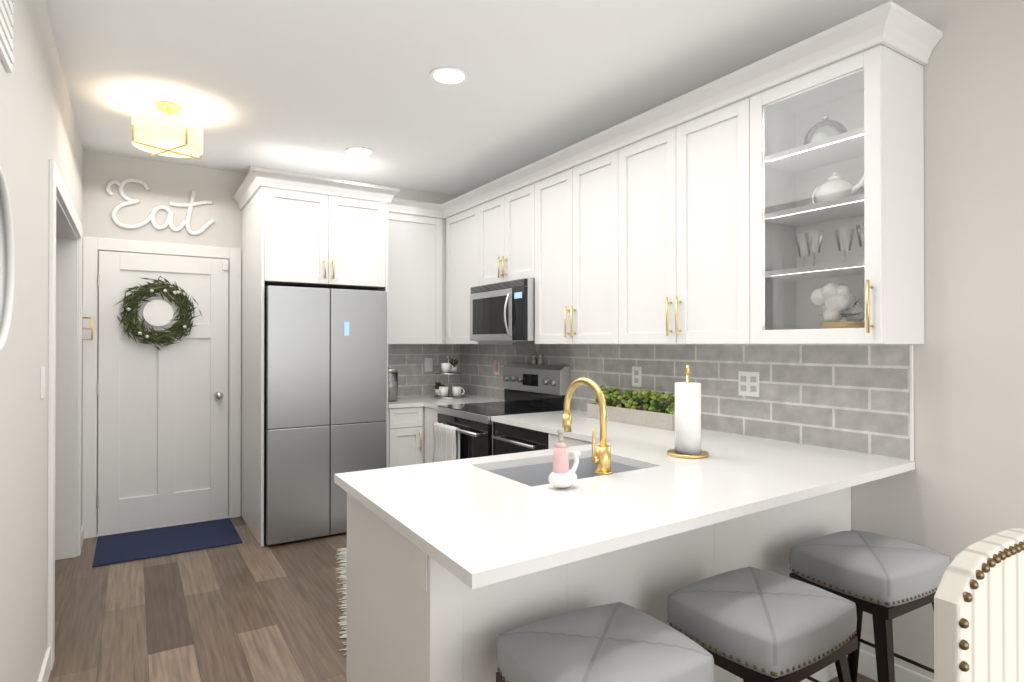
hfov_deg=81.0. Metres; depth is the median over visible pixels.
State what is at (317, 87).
ceiling
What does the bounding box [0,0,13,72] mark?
air vent
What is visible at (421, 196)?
wall
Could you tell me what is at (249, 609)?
floor
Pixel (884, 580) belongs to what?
stool
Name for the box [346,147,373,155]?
recessed light
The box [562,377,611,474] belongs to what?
faucet
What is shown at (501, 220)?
upper cabinet
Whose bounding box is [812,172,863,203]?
teapot
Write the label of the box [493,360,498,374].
electrical outlet plate
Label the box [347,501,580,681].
base cabinet
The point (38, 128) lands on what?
wall
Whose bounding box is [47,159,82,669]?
trim
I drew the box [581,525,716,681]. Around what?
base cabinet
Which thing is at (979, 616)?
dining chair
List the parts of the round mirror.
glass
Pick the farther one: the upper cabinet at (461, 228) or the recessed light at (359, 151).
the upper cabinet at (461, 228)
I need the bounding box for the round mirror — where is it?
[0,167,14,351]
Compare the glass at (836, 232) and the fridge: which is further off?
the fridge
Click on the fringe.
(343, 553)
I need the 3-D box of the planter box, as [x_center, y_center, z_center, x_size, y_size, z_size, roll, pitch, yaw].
[0.712,0.374,3.489,0.135,0.199,0.700,0,0,-32]
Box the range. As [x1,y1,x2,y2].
[433,363,569,461]
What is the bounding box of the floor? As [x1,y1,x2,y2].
[48,516,876,681]
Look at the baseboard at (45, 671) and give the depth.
2.41 m
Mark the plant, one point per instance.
(453, 369)
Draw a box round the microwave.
[470,278,534,340]
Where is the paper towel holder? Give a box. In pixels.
[667,365,708,458]
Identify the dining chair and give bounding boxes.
[934,528,1023,681]
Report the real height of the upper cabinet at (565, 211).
1.172 m
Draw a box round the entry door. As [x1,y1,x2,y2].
[97,251,227,533]
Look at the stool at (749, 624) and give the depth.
1.58 m
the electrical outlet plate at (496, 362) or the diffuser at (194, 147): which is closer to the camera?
the diffuser at (194, 147)
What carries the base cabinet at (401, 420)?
on the floor
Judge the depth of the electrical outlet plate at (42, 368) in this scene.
2.32 m
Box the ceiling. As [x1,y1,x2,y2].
[45,0,895,195]
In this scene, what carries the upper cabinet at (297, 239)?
attached to the wall at (421, 196)
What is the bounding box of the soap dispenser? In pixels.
[548,427,580,487]
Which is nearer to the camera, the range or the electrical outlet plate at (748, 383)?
the electrical outlet plate at (748, 383)
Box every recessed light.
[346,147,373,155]
[430,67,467,84]
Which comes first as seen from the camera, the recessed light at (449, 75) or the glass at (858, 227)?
the glass at (858, 227)
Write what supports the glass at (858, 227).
on the upper cabinet at (663, 257)
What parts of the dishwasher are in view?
handle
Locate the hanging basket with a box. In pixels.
[82,303,92,339]
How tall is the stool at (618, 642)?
0.675 m
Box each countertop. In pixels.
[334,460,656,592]
[387,397,424,404]
[409,393,512,405]
[457,445,796,540]
[491,409,914,500]
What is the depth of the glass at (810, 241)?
2.53 m
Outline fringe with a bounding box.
[335,548,346,655]
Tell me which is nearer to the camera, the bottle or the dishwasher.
the bottle
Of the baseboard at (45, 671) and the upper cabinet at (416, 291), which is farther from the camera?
the upper cabinet at (416, 291)
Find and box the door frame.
[82,237,240,538]
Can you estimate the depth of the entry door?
4.47 m
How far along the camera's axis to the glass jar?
4.78 m
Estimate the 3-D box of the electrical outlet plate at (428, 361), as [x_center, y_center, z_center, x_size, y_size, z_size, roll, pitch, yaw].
[-0.747,0.213,5.367,0.075,0.120,0.005,0,0,-32]
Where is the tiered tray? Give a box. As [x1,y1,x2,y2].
[431,355,465,398]
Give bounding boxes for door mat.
[92,518,242,566]
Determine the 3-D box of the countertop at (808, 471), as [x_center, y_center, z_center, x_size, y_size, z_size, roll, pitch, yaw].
[0.624,0.486,2.985,0.888,0.030,2.189,0,0,-32]
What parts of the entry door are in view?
entry door knob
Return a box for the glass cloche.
[803,114,847,144]
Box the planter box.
[587,385,674,430]
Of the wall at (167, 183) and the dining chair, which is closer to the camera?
the dining chair
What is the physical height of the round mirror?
0.474 m
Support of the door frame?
attached to the wall at (167, 183)
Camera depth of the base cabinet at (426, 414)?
4.66 m
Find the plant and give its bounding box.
[434,358,458,390]
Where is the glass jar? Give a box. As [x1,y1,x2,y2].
[388,366,397,401]
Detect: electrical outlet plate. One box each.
[41,367,44,398]
[425,358,431,371]
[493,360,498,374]
[632,366,640,386]
[738,371,758,396]
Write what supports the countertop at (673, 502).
on the base cabinet at (408, 620)
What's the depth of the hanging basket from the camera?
4.12 m
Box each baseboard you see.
[38,647,50,681]
[81,525,83,547]
[858,649,933,681]
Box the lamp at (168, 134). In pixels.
[132,101,202,159]
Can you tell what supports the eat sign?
attached to the wall at (167, 183)
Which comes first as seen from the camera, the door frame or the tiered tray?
the door frame
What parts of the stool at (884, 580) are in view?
seat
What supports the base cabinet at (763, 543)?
on the floor
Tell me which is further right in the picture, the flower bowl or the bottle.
the flower bowl
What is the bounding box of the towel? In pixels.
[433,422,460,461]
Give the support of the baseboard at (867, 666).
attached to the wall at (957, 490)
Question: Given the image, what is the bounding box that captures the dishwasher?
[491,422,549,454]
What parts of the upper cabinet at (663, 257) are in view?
cabinet mounted glass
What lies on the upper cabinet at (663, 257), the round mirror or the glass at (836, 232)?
the glass at (836, 232)
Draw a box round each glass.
[795,230,823,266]
[835,227,849,261]
[850,224,863,249]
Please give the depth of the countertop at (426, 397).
4.94 m
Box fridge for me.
[264,285,386,544]
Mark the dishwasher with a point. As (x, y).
(508, 439)
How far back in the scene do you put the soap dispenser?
1.88 m
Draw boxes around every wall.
[0,0,82,681]
[82,150,244,533]
[245,165,460,385]
[463,0,1023,678]
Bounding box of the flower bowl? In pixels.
[811,283,864,328]
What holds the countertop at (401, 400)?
on the base cabinet at (401, 420)
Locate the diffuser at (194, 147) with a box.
[132,134,202,155]
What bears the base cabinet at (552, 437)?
on the floor
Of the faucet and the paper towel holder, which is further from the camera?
the paper towel holder
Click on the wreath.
(158, 313)
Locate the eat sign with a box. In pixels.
[106,178,214,234]
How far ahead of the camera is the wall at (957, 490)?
2.19 m
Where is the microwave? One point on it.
(502, 311)
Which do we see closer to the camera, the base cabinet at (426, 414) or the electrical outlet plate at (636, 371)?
the electrical outlet plate at (636, 371)
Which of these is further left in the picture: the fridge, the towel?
the fridge
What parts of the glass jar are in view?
lid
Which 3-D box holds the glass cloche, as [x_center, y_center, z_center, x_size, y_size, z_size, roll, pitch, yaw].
[1.297,-0.864,2.481,0.170,0.149,0.170,0,0,-32]
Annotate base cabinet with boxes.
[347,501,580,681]
[380,405,416,468]
[413,405,516,464]
[533,429,591,448]
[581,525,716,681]
[717,489,850,681]
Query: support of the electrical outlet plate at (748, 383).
attached to the wall at (957, 490)
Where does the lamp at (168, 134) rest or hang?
attached to the ceiling
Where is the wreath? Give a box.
[115,276,201,350]
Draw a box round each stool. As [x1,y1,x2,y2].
[496,602,714,681]
[667,567,857,681]
[789,530,950,681]
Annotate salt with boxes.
[531,354,542,364]
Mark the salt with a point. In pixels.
(540, 361)
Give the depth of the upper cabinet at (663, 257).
2.76 m
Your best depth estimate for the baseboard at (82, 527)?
4.10 m
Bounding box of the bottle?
[552,441,569,475]
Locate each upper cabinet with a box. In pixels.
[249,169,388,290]
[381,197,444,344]
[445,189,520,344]
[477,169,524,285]
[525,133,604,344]
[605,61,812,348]

